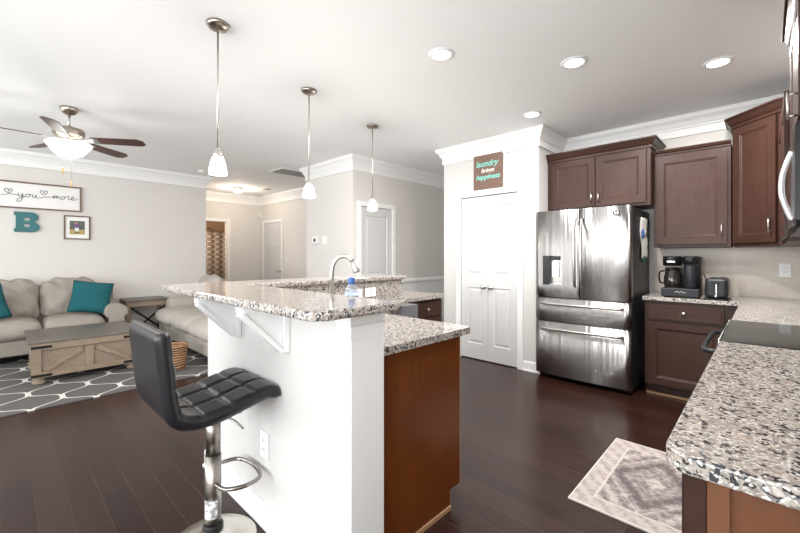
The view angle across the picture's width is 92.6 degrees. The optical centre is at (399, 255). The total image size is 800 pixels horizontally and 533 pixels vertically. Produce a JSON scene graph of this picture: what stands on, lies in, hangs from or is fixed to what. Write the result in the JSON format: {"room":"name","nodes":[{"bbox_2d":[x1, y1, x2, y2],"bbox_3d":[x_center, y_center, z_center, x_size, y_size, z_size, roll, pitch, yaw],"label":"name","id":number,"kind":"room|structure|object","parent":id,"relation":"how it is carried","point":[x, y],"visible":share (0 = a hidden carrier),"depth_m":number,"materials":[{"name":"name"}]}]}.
{"room":"kitchen","nodes":[
{"label":"kitchen","id":0,"kind":"room"},
{"bbox_2d":[0,164,205,326],"bbox_3d":[-5.441,-0.060,4.887,0.120,2.700,5.550,0,0,44],"label":"wall","id":1,"kind":"structure","parent":0,"point":[145,236],"depth_m":5.92,"materials":[{"name":"white paint"}]},
{"bbox_2d":[14,211,39,231],"bbox_3d":[-5.056,-0.460,5.178,0.030,0.270,0.252,0,0,44],"label":"decorative letter","id":2,"kind":"object","parent":1,"relation":"attached to","point":[33,227],"visible":1,"depth_m":5.16,"materials":[{"name":"teal paint"}]},
{"bbox_2d":[0,179,80,211],"bbox_3d":[-5.147,-0.820,5.084,0.030,0.360,1.400,0,0,44],"label":"script sign","id":3,"kind":"object","parent":1,"relation":"attached to","point":[13,194],"visible":1,"depth_m":5.27,"materials":[{"name":"white wood"}]},
{"bbox_2d":[64,215,89,239],"bbox_3d":[-4.696,-0.412,5.559,0.025,0.345,0.296,0,0,44],"label":"framed photo","id":4,"kind":"object","parent":1,"relation":"attached to","point":[75,227],"visible":1,"depth_m":5.55,"materials":[{"name":"brown wood"}]},
{"bbox_2d":[70,221,84,234],"bbox_3d":[-4.696,-0.412,5.559,0.001,0.195,0.170,0,0,44],"label":"print","id":5,"kind":"object","parent":4,"relation":"attached to","point":[76,227],"depth_m":5.56,"materials":[{"name":"multicoloured paper"}]},
{"bbox_2d":[0,94,783,205],"bbox_3d":[-1.911,-1.309,4.051,9.237,0.200,9.178,0,0,44],"label":"trim","id":6,"kind":"structure","parent":1,"relation":"attached to","point":[709,120],"depth_m":5.07,"materials":[{"name":"white paint"}]},
{"bbox_2d":[206,221,224,232],"bbox_3d":[-4.783,0.015,9.411,2.080,2.550,2.400,0,0,44],"label":"wall","id":7,"kind":"structure","parent":0,"point":[218,226],"depth_m":10.48,"materials":[{"name":"beige paint"}]},
{"bbox_2d":[206,230,224,278],"bbox_3d":[-4.915,0.244,9.551,0.063,1.792,2.160,0,0,44],"label":"shower curtain","id":8,"kind":"object","parent":7,"relation":"hanging from","point":[215,241],"visible":0.14,"depth_m":9.77,"materials":[{"name":"brown fabric"}]},
{"bbox_2d":[206,201,260,280],"bbox_3d":[-4.064,-0.060,8.572,0.120,2.700,1.920,0,0,44],"label":"wall","id":9,"kind":"structure","parent":0,"point":[245,224],"depth_m":8.88,"materials":[{"name":"white paint"}]},
{"bbox_2d":[206,218,229,280],"bbox_3d":[-4.146,0.226,8.384,0.016,2.128,0.831,0,0,44],"label":"trim","id":10,"kind":"structure","parent":9,"relation":"attached to","point":[207,219],"depth_m":8.63,"materials":[{"name":"white paint"}]},
{"bbox_2d":[261,198,305,279],"bbox_3d":[-2.116,-0.060,8.121,3.560,2.700,0.120,0,0,44],"label":"wall","id":11,"kind":"structure","parent":0,"point":[293,212],"depth_m":8.26,"materials":[{"name":"white paint"}]},
{"bbox_2d":[265,222,280,279],"bbox_3d":[-2.939,0.258,8.828,0.798,2.040,0.085,0,0,44],"label":"door","id":12,"kind":"structure","parent":11,"relation":"in","point":[272,230],"depth_m":8.82,"materials":[{"name":"grey paint"}]},
{"bbox_2d":[263,218,282,279],"bbox_3d":[-2.945,0.226,8.817,0.936,2.128,0.016,0,0,44],"label":"trim","id":13,"kind":"structure","parent":11,"relation":"attached to","point":[281,219],"depth_m":8.52,"materials":[{"name":"white paint"}]},
{"bbox_2d":[208,299,394,532],"bbox_3d":[-0.135,0.749,2.432,1.385,1.083,1.570,0,0,44],"label":"wall","id":14,"kind":"structure","parent":0,"point":[305,479],"depth_m":1.63,"materials":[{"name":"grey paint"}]},
{"bbox_2d":[194,298,240,336],"bbox_3d":[-0.928,0.315,1.952,0.048,0.214,0.215,0,0,44],"label":"bracket","id":15,"kind":"object","parent":14,"relation":"attached to","point":[224,316],"visible":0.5,"depth_m":1.96,"materials":[{"name":"white paint"}]},
{"bbox_2d":[202,450,297,532],"bbox_3d":[-0.157,1.234,2.437,1.394,0.110,1.594,0,0,44],"label":"baseboard","id":16,"kind":"structure","parent":14,"relation":"attached to","point":[266,517],"depth_m":1.87,"materials":[{"name":"white paint"}]},
{"bbox_2d":[236,307,289,353],"bbox_3d":[-0.574,0.315,1.614,0.048,0.214,0.215,0,0,44],"label":"bracket","id":17,"kind":"object","parent":14,"relation":"attached to","point":[273,329],"visible":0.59,"depth_m":1.62,"materials":[{"name":"white paint"}]},
{"bbox_2d":[260,429,268,460],"bbox_3d":[-0.651,0.905,1.830,0.078,0.125,0.009,0,0,44],"label":"wall outlet","id":18,"kind":"object","parent":14,"relation":"attached to","point":[264,437],"visible":1,"depth_m":1.82,"materials":[{"name":"white plastic"}]},
{"bbox_2d":[161,274,405,321],"bbox_3d":[-0.217,0.189,2.382,1.635,0.034,1.835,0,0,44],"label":"countertop","id":19,"kind":"structure","parent":14,"relation":"on","point":[258,295],"depth_m":1.62,"materials":[{"name":"stone"}]},
{"bbox_2d":[277,279,401,299],"bbox_3d":[-0.472,0.290,2.868,0.018,0.168,1.385,0,0,44],"label":"backsplash slab","id":20,"kind":"structure","parent":14,"relation":"attached to","point":[388,289],"depth_m":3.11,"materials":[{"name":"stone"}]},
{"bbox_2d":[365,287,375,296],"bbox_3d":[-0.238,0.292,3.090,0.009,0.072,0.115,0,0,44],"label":"backsplash outlet","id":21,"kind":"object","parent":20,"relation":"attached to","point":[369,292],"visible":1,"depth_m":3.08,"materials":[{"name":"white plastic"}]},
{"bbox_2d":[335,313,385,532],"bbox_3d":[-0.150,0.750,1.453,0.096,1.081,0.177,0,0,44],"label":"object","id":22,"kind":"structure","parent":14,"relation":"attached to","point":[365,334],"depth_m":1.43,"materials":[{"name":"white paint"}]},
{"bbox_2d":[306,171,347,277],"bbox_3d":[-1.088,-0.060,5.853,1.060,2.700,0.120,0,0,44],"label":"wall","id":23,"kind":"structure","parent":0,"point":[326,213],"depth_m":5.78,"materials":[{"name":"white paint"}]},
{"bbox_2d":[312,237,318,243],"bbox_3d":[-1.329,-0.244,5.977,0.150,0.112,0.030,0,0,44],"label":"thermostat","id":24,"kind":"object","parent":23,"relation":"attached to","point":[314,239],"visible":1,"depth_m":5.95,"materials":[{"name":"white plastic"}]},
{"bbox_2d":[322,236,326,243],"bbox_3d":[-1.156,-0.240,5.825,0.115,0.115,0.010,0,0,44],"label":"light switch","id":25,"kind":"object","parent":23,"relation":"attached to","point":[324,239],"visible":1,"depth_m":5.81,"materials":[{"name":"white plastic"}]},
{"bbox_2d":[0,355,687,532],"bbox_3d":[-2.713,1.320,4.861,11.760,0.060,9.520,0,0,44],"label":"floor","id":26,"kind":"structure","parent":0,"point":[110,463],"depth_m":2.42,"materials":[{"name":"brown wood"}]},
{"bbox_2d":[0,340,207,417],"bbox_3d":[-3.898,1.284,3.925,2.240,0.010,3.750,0,0,44],"label":"living room rug","id":27,"kind":"object","parent":26,"relation":"on","point":[18,395],"visible":0.44,"depth_m":3.80,"materials":[{"name":"grey carpet"}]},
{"bbox_2d":[0,276,127,357],"bbox_3d":[-4.843,0.783,4.697,0.955,0.993,2.329,0,0,44],"label":"sofa","id":28,"kind":"object","parent":27,"relation":"on","point":[32,306],"visible":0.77,"depth_m":4.90,"materials":[{"name":"grey fabric"}]},
{"bbox_2d":[0,283,12,318],"bbox_3d":[-4.868,0.570,4.430,0.219,0.496,0.515,0,0,38],"label":"throw pillow","id":29,"kind":"object","parent":28,"relation":"on","point":[5,312],"visible":1,"depth_m":4.54,"materials":[{"name":"teal fabric"}]},
{"bbox_2d":[0,278,39,318],"bbox_3d":[-5.015,0.580,4.855,0.400,0.582,0.643,0,0,44],"label":"cushion","id":30,"kind":"object","parent":28,"relation":"on","point":[22,296],"depth_m":4.87,"materials":[{"name":"grey fabric"}]},
{"bbox_2d":[0,317,42,342],"bbox_3d":[-4.767,0.894,4.623,0.744,0.275,0.622,0,0,44],"label":"seat cushion","id":31,"kind":"object","parent":28,"relation":"on","point":[12,329],"depth_m":4.48,"materials":[{"name":"grey fabric"}]},
{"bbox_2d":[38,276,95,316],"bbox_3d":[-4.582,0.578,5.306,0.392,0.582,0.648,0,0,44],"label":"cushion","id":32,"kind":"object","parent":28,"relation":"on","point":[54,295],"depth_m":5.10,"materials":[{"name":"grey fabric"}]},
{"bbox_2d":[40,312,104,328],"bbox_3d":[-4.340,0.894,5.074,0.743,0.273,0.619,0,0,44],"label":"seat cushion","id":33,"kind":"object","parent":28,"relation":"on","point":[47,319],"depth_m":4.91,"materials":[{"name":"grey fabric"}]},
{"bbox_2d":[66,280,113,312],"bbox_3d":[-4.170,0.555,5.160,0.492,0.465,0.227,0,0,-34],"label":"throw pillow","id":34,"kind":"object","parent":28,"relation":"on","point":[86,296],"visible":0.97,"depth_m":5.10,"materials":[{"name":"teal fabric"}]},
{"bbox_2d":[24,321,132,384],"bbox_3d":[-3.618,1.063,4.363,0.940,0.430,0.936,0,0,44],"label":"coffee table","id":35,"kind":"object","parent":27,"relation":"on","point":[67,349],"visible":0.84,"depth_m":4.06,"materials":[{"name":"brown wood"}]},
{"bbox_2d":[172,342,188,370],"bbox_3d":[-2.545,1.138,4.313,0.286,0.281,0.286,0,0,44],"label":"wicker basket","id":36,"kind":"object","parent":27,"relation":"on","point":[179,348],"visible":0.56,"depth_m":4.26,"materials":[{"name":"brown wicker"}]},
{"bbox_2d":[155,274,234,356],"bbox_3d":[-2.629,0.781,5.341,2.170,0.995,0.960,0,0,44],"label":"sofa","id":37,"kind":"object","parent":27,"relation":"on","point":[183,321],"visible":0.28,"depth_m":5.12,"materials":[{"name":"beige fabric"}]},
{"bbox_2d":[155,305,198,326],"bbox_3d":[-3.217,0.894,5.754,0.715,0.275,0.744,0,0,44],"label":"seat cushion","id":38,"kind":"object","parent":37,"relation":"on","point":[163,316],"depth_m":5.52,"materials":[{"name":"beige fabric"}]},
{"bbox_2d":[170,310,207,333],"bbox_3d":[-2.696,0.895,5.262,0.715,0.277,0.745,0,0,44],"label":"seat cushion","id":39,"kind":"object","parent":37,"relation":"on","point":[179,322],"depth_m":4.99,"materials":[{"name":"beige fabric"}]},
{"bbox_2d":[187,317,207,341],"bbox_3d":[-2.179,0.895,4.766,0.717,0.275,0.744,0,0,44],"label":"seat cushion","id":40,"kind":"object","parent":37,"relation":"on","point":[197,329],"depth_m":4.51,"materials":[{"name":"beige fabric"}]},
{"bbox_2d":[197,274,224,282],"bbox_3d":[-2.989,0.578,5.998,0.733,0.588,0.398,0,0,44],"label":"cushion","id":41,"kind":"object","parent":37,"relation":"on","point":[207,278],"depth_m":5.87,"materials":[{"name":"beige fabric"}]},
{"bbox_2d":[119,296,167,328],"bbox_3d":[-3.955,0.970,5.916,0.466,0.640,0.560,0,0,44],"label":"end table","id":42,"kind":"object","parent":26,"relation":"on","point":[149,300],"visible":0.46,"depth_m":5.77,"materials":[{"name":"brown wood"}]},
{"bbox_2d":[129,320,280,532],"bbox_3d":[-0.862,0.785,1.696,0.444,1.010,0.494,0,0,44],"label":"bar stool","id":43,"kind":"object","parent":26,"relation":"on","point":[216,398],"visible":1,"depth_m":1.64,"materials":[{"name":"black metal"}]},
{"bbox_2d":[386,303,417,317],"bbox_3d":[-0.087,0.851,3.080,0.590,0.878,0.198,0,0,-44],"label":"dishwasher","id":44,"kind":"object","parent":26,"relation":"on","point":[408,310],"visible":0.07,"depth_m":3.18,"materials":[{"name":"grey metal"}]},
{"bbox_2d":[384,336,459,532],"bbox_3d":[0.026,0.851,1.886,0.264,0.878,0.678,0,0,44],"label":"base cabinet","id":45,"kind":"object","parent":26,"relation":"on","point":[422,384],"visible":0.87,"depth_m":1.78,"materials":[{"name":"brown wood"}]},
{"bbox_2d":[408,298,441,321],"bbox_3d":[0.032,0.851,3.780,0.632,0.878,0.540,0,0,44],"label":"base cabinet","id":46,"kind":"object","parent":26,"relation":"on","point":[431,309],"visible":0.22,"depth_m":3.64,"materials":[{"name":"brown wood"}]},
{"bbox_2d":[384,290,469,355],"bbox_3d":[-0.052,0.392,2.873,1.795,0.034,2.007,0,0,44],"label":"countertop","id":47,"kind":"structure","parent":46,"relation":"on","point":[401,333],"depth_m":1.95,"materials":[{"name":"stone"}]},
{"bbox_2d":[330,254,359,294],"bbox_3d":[-0.284,0.181,1.910,0.176,0.386,0.060,0,0,7],"label":"kitchen faucet","id":48,"kind":"object","parent":47,"relation":"on","point":[355,267],"visible":0.48,"depth_m":1.90,"materials":[{"name":"silver metal"}]},
{"bbox_2d":[344,277,358,296],"bbox_3d":[-0.233,0.238,1.834,0.068,0.272,0.068,0,0,44],"label":"plastic bottle","id":49,"kind":"object","parent":47,"relation":"on","point":[351,289],"visible":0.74,"depth_m":1.82,"materials":[{"name":"white"}]},
{"bbox_2d":[536,205,648,393],"bbox_3d":[2.019,0.409,4.050,0.904,1.762,0.834,0,0,44],"label":"refrigerator","id":50,"kind":"object","parent":26,"relation":"on","point":[592,278],"visible":0.99,"depth_m":3.75,"materials":[{"name":"silver metal"}]},
{"bbox_2d":[640,217,648,261],"bbox_3d":[2.456,-0.161,3.821,0.041,0.439,0.319,0,0,44],"label":"hanging towel","id":51,"kind":"object","parent":50,"relation":"hanging from","point":[643,222],"visible":1,"depth_m":3.81,"materials":[{"name":"white fabric"}]},
{"bbox_2d":[568,438,681,532],"bbox_3d":[1.429,1.285,2.150,0.610,0.008,0.916,0,0,44],"label":"kitchen rug","id":52,"kind":"object","parent":26,"relation":"on","point":[633,484],"visible":0.67,"depth_m":2.10,"materials":[{"name":"grey fabric"}]},
{"bbox_2d":[645,300,737,400],"bbox_3d":[2.738,0.851,3.534,0.700,0.878,0.658,0,0,44],"label":"base cabinet","id":53,"kind":"object","parent":26,"relation":"on","point":[675,332],"visible":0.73,"depth_m":3.39,"materials":[{"name":"brown wood"}]},
{"bbox_2d":[682,472,799,532],"bbox_3d":[1.170,0.851,1.020,0.588,0.878,1.288,0,0,44],"label":"base cabinet","id":54,"kind":"object","parent":26,"relation":"on","point":[707,507],"visible":0.17,"depth_m":0.69,"materials":[{"name":"brown wood"}]},
{"bbox_2d":[666,341,799,510],"bbox_3d":[1.170,0.392,1.012,0.583,0.034,1.312,0,0,44],"label":"countertop","id":55,"kind":"structure","parent":54,"relation":"on","point":[738,429],"depth_m":0.84,"materials":[{"name":"stone"}]},
{"bbox_2d":[701,319,799,353],"bbox_3d":[1.853,0.831,1.790,0.665,0.919,0.743,0,0,44],"label":"electric range","id":56,"kind":"object","parent":26,"relation":"on","point":[783,336],"visible":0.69,"depth_m":1.81,"materials":[{"name":"black"}]},
{"bbox_2d":[720,320,799,349],"bbox_3d":[1.883,0.378,1.760,0.581,0.013,0.742,0,0,44],"label":"cooktop","id":57,"kind":"object","parent":56,"relation":"in","point":[783,336],"depth_m":1.81,"materials":[{"name":"black glass"}]},
{"bbox_3d":[2.561,0.851,2.484,0.600,0.878,1.205,0,0,44],"label":"base cabinet","id":58,"kind":"object","parent":26,"relation":"on","visible":0},
{"bbox_2d":[642,292,799,325],"bbox_3d":[2.522,0.392,2.927,1.273,0.034,1.814,0,0,44],"label":"countertop","id":59,"kind":"structure","parent":58,"relation":"on","point":[753,309],"depth_m":2.84,"materials":[{"name":"stone"}]},
{"bbox_2d":[658,256,705,298],"bbox_3d":[2.600,0.186,3.523,0.339,0.376,0.300,0,0,44],"label":"coffee maker","id":60,"kind":"object","parent":59,"relation":"on","point":[687,281],"visible":0.97,"depth_m":3.44,"materials":[{"name":"black plastic"}]},
{"bbox_2d":[663,256,681,265],"bbox_3d":[2.513,0.044,3.525,0.148,0.091,0.148,0,0,44],"label":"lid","id":61,"kind":"object","parent":60,"relation":"on","point":[667,260],"depth_m":3.47,"materials":[{"name":"black plastic"}]},
{"bbox_2d":[703,277,731,300],"bbox_3d":[2.758,0.281,3.318,0.170,0.187,0.301,0,0,44],"label":"toaster","id":62,"kind":"object","parent":59,"relation":"on","point":[716,288],"visible":1,"depth_m":3.22,"materials":[{"name":"black plastic"}]},
{"bbox_2d":[0,0,789,196],"bbox_3d":[-2.713,-1.440,4.861,11.760,0.060,9.520,0,0,44],"label":"ceiling","id":63,"kind":"structure","parent":0,"point":[145,71],"depth_m":2.94,"materials":[{"name":"white paint"}]},
{"bbox_2d":[0,105,145,186],"bbox_3d":[-3.182,-1.030,3.599,1.244,0.759,1.192,0,0,44],"label":"ceiling fan","id":64,"kind":"object","parent":63,"relation":"hanging from","point":[68,147],"visible":1,"depth_m":3.60,"materials":[{"name":"white glass"}]},
{"bbox_2d":[206,18,229,175],"bbox_3d":[-1.107,-0.952,2.322,0.132,0.913,0.132,0,0,44],"label":"pendant light","id":65,"kind":"object","parent":63,"relation":"hanging from","point":[217,167],"visible":1,"depth_m":2.31,"materials":[{"name":"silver metal"}]},
{"bbox_2d":[232,187,243,192],"bbox_3d":[-3.356,-1.356,7.923,0.220,0.106,0.220,0,0,44],"label":"flush ceiling light","id":66,"kind":"object","parent":63,"relation":"attached to","point":[235,189],"visible":1,"depth_m":7.85,"materials":[{"name":"white glass"}]},
{"bbox_2d":[269,167,304,177],"bbox_3d":[-1.788,-1.403,6.481,0.440,0.011,0.720,0,0,44],"label":"ceiling vent","id":67,"kind":"object","parent":63,"relation":"in","point":[284,171],"visible":0.66,"depth_m":6.40,"materials":[{"name":"white plastic"}]},
{"bbox_2d":[301,87,316,198],"bbox_3d":[-0.773,-0.952,3.244,0.132,0.913,0.132,0,0,44],"label":"pendant light","id":68,"kind":"object","parent":63,"relation":"hanging from","point":[308,192],"visible":1,"depth_m":3.23,"materials":[{"name":"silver metal"}]},
{"bbox_2d":[366,124,378,210],"bbox_3d":[-0.297,-0.952,4.127,0.132,0.913,0.132,0,0,44],"label":"pendant light","id":69,"kind":"object","parent":63,"relation":"hanging from","point":[372,206],"visible":1,"depth_m":4.11,"materials":[{"name":"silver metal"}]},
{"bbox_2d":[428,47,453,61],"bbox_3d":[0.287,-1.403,2.667,0.180,0.010,0.180,0,0,44],"label":"recessed light","id":70,"kind":"object","parent":63,"relation":"in","point":[440,54],"visible":1,"depth_m":2.66,"materials":[{"name":"white plastic"}]},
{"bbox_2d":[523,111,541,117],"bbox_3d":[1.311,-1.403,3.793,0.180,0.010,0.180,0,0,44],"label":"recessed light","id":71,"kind":"object","parent":63,"relation":"in","point":[531,114],"visible":1,"depth_m":3.78,"materials":[{"name":"white plastic"}]},
{"bbox_2d":[561,56,587,68],"bbox_3d":[1.264,-1.403,2.777,0.180,0.010,0.180,0,0,44],"label":"recessed light","id":72,"kind":"object","parent":63,"relation":"in","point":[573,62],"visible":1,"depth_m":2.77,"materials":[{"name":"white plastic"}]},
{"bbox_2d":[702,56,733,68],"bbox_3d":[2.311,-1.403,2.776,0.180,0.010,0.180,0,0,44],"label":"recessed light","id":73,"kind":"object","parent":63,"relation":"in","point":[717,62],"visible":1,"depth_m":2.77,"materials":[{"name":"white plastic"}]},
{"bbox_2d":[348,170,443,282],"bbox_3d":[0.292,-0.060,6.443,0.120,2.700,2.880,0,0,44],"label":"wall","id":74,"kind":"structure","parent":0,"point":[419,207],"depth_m":6.20,"materials":[{"name":"white paint"}]},
{"bbox_2d":[362,206,390,274],"bbox_3d":[-0.339,0.282,5.686,0.104,1.991,0.626,0,0,44],"label":"door","id":75,"kind":"structure","parent":74,"relation":"in","point":[376,225],"depth_m":5.70,"materials":[{"name":"grey paint"}]},
{"bbox_2d":[358,200,395,274],"bbox_3d":[-0.334,0.251,5.687,0.016,2.078,0.764,0,0,44],"label":"trim","id":76,"kind":"structure","parent":74,"relation":"attached to","point":[360,203],"depth_m":5.70,"materials":[{"name":"white paint"}]},
{"bbox_2d":[402,280,443,321],"bbox_3d":[0.597,0.805,6.670,0.004,0.745,1.910,0,0,44],"label":"trim","id":77,"kind":"structure","parent":74,"relation":"attached to","point":[427,286],"depth_m":6.55,"materials":[{"name":"white paint"}]},
{"bbox_2d":[402,276,443,282],"bbox_3d":[0.606,0.395,6.661,0.030,0.070,1.910,0,0,44],"label":"trim","id":78,"kind":"structure","parent":74,"relation":"attached to","point":[421,279],"depth_m":6.41,"materials":[{"name":"white paint"}]},
{"bbox_2d":[444,146,553,362],"bbox_3d":[1.784,-0.060,5.411,1.296,2.700,2.110,0,0,44],"label":"wall","id":79,"kind":"structure","parent":0,"point":[528,167],"depth_m":4.35,"materials":[{"name":"grey paint"}]},
{"bbox_2d":[461,196,487,360],"bbox_3d":[0.916,0.273,4.771,0.392,2.010,0.104,0,0,44],"label":"door","id":80,"kind":"structure","parent":79,"relation":"in","point":[474,213],"depth_m":4.77,"materials":[{"name":"grey paint"}]},
{"bbox_2d":[474,151,502,190],"bbox_3d":[1.063,-1.022,4.623,0.390,0.415,0.022,0,0,44],"label":"sign","id":81,"kind":"object","parent":79,"relation":"attached to","point":[488,168],"visible":1,"depth_m":4.61,"materials":[{"name":"brown wood"}]},
{"bbox_2d":[456,185,522,369],"bbox_3d":[1.058,0.241,4.633,0.916,2.098,0.016,0,0,44],"label":"trim","id":82,"kind":"structure","parent":79,"relation":"attached to","point":[519,188],"depth_m":4.35,"materials":[{"name":"white paint"}]},
{"bbox_2d":[487,192,516,366],"bbox_3d":[1.202,0.273,4.498,0.392,2.010,0.104,0,0,44],"label":"door","id":83,"kind":"structure","parent":79,"relation":"in","point":[502,208],"depth_m":4.51,"materials":[{"name":"grey paint"}]},
{"bbox_2d":[523,360,540,373],"bbox_3d":[1.499,1.234,4.284,0.198,0.110,0.134,0,0,44],"label":"baseboard","id":84,"kind":"structure","parent":79,"relation":"attached to","point":[528,366],"depth_m":4.25,"materials":[{"name":"white paint"}]},
{"bbox_2d":[642,129,799,299],"bbox_3d":[2.852,-0.060,3.969,2.239,2.700,0.120,0,0,44],"label":"wall","id":85,"kind":"structure","parent":0,"point":[719,135],"depth_m":3.88,"materials":[{"name":"white paint"}]},
{"bbox_2d":[546,135,665,210],"bbox_3d":[2.208,-0.820,4.148,1.056,0.650,0.501,0,0,44],"label":"upper cabinet","id":86,"kind":"object","parent":85,"relation":"attached to","point":[621,172],"visible":0.91,"depth_m":3.95,"materials":[{"name":"brown wood"}]},
{"bbox_2d":[653,139,732,247],"bbox_3d":[2.804,-0.554,3.664,0.578,0.945,0.382,0,0,44],"label":"upper cabinet","id":87,"kind":"object","parent":85,"relation":"attached to","point":[693,184],"visible":0.98,"depth_m":3.54,"materials":[{"name":"brown wood"}]},
{"bbox_2d":[724,97,799,246],"bbox_3d":[3.125,-0.644,3.144,0.697,1.125,0.663,0,0,44],"label":"upper cabinet","id":88,"kind":"object","parent":85,"relation":"attached to","point":[754,131],"visible":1,"depth_m":3.12,"materials":[{"name":"brown wood"}]},
{"bbox_3d":[1.018,-0.060,0.341,0.120,2.700,7.900,0,0,44],"label":"wall","id":89,"kind":"structure","parent":0,"visible":0},
{"bbox_2d":[653,247,799,298],"bbox_3d":[1.844,0.149,2.235,1.299,0.450,3.779,0,0,44],"label":"wall tile","id":90,"kind":"structure","parent":89,"relation":"attached to","point":[751,272],"depth_m":3.53,"materials":[{"name":"tile"}]},
{"bbox_2d":[779,263,790,276],"bbox_3d":[3.381,0.125,3.355,0.075,0.120,0.009,0,0,44],"label":"wall outlet","id":91,"kind":"object","parent":90,"relation":"attached to","point":[784,268],"visible":1,"depth_m":3.35,"materials":[{"name":"white plastic"}]},
{"bbox_2d":[779,86,799,244],"bbox_3d":[2.645,-0.512,2.396,0.362,0.860,1.190,0,0,44],"label":"upper cabinet","id":92,"kind":"object","parent":89,"relation":"attached to","point":[784,133],"visible":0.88,"depth_m":2.20,"materials":[{"name":"brown wood"}]},
{"bbox_2d":[782,0,799,143],"bbox_3d":[1.960,-0.875,1.689,0.375,0.660,0.862,0,0,44],"label":"upper cabinet","id":93,"kind":"object","parent":89,"relation":"attached to","point":[790,30],"visible":0.92,"depth_m":1.82,"materials":[{"name":"brown wood"}]},
{"bbox_2d":[778,122,799,237],"bbox_3d":[1.952,-0.319,1.695,0.394,0.437,0.742,0,0,44],"label":"microwave","id":94,"kind":"object","parent":93,"relation":"attached to","point":[791,165],"visible":1,"depth_m":1.69,"materials":[{"name":"silver metal"}]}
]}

